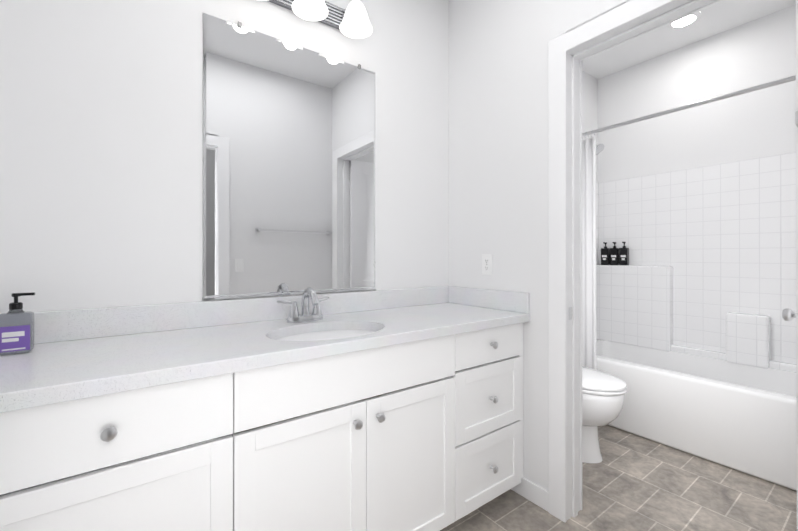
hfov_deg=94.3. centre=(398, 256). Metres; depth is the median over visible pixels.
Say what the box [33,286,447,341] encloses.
backsplash
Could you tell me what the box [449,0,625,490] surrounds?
wall
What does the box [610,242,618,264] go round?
shampoo bottle
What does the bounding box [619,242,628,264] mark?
shampoo bottle
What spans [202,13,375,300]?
mirror
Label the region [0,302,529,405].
countertop
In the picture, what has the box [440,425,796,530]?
floor
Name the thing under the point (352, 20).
sconce
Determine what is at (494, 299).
backsplash
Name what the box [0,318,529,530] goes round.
bathroom vanity
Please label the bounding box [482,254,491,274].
electrical outlet plate
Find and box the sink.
[272,322,371,341]
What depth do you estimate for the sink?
1.61 m
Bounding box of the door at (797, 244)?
[796,0,797,530]
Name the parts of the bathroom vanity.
knob, drawer, door, door, knob, knob, door, drawer, drawer, drawer, knob, knob, knob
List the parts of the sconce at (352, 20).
lamp shade, bulb, lamp shade, bulb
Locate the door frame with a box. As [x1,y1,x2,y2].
[548,0,723,522]
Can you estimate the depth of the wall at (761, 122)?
2.81 m
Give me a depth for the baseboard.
1.81 m
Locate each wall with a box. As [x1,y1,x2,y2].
[0,0,597,313]
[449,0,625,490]
[597,4,795,182]
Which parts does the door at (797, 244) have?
tub door hinges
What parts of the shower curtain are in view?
rod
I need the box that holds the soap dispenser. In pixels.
[0,292,34,354]
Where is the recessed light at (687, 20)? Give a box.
[667,11,701,28]
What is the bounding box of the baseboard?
[521,477,548,495]
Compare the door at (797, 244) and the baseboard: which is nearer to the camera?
the door at (797, 244)
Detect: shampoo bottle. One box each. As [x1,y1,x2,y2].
[601,242,609,264]
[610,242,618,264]
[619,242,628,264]
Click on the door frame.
(607, 21)
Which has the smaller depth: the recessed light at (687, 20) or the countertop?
the countertop
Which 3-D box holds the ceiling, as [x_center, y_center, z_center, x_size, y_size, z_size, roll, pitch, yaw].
[1.103,-1.706,0.950,4.410,0.100,3.390,0,0,-36]
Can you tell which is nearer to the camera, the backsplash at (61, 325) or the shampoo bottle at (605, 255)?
the backsplash at (61, 325)
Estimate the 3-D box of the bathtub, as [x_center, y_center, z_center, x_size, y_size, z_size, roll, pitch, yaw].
[2.036,0.106,2.558,0.760,2.218,1.654,0,0,-36]
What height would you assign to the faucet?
0.153 m
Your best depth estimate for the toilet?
2.11 m
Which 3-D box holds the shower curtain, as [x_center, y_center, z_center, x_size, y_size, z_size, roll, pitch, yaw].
[1.704,0.061,2.313,0.052,1.991,1.658,0,0,-36]
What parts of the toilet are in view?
seat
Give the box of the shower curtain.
[582,75,795,369]
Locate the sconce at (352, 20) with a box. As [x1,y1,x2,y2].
[258,0,372,38]
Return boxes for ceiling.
[582,0,795,78]
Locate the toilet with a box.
[582,366,626,462]
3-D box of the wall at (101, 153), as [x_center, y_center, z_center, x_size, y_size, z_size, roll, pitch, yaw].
[0.256,-0.219,2.355,4.110,2.870,0.120,0,0,-36]
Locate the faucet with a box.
[276,287,331,321]
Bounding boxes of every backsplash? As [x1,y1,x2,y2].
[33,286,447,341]
[448,286,529,313]
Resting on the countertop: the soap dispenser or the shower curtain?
the soap dispenser
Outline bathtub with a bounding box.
[596,144,796,490]

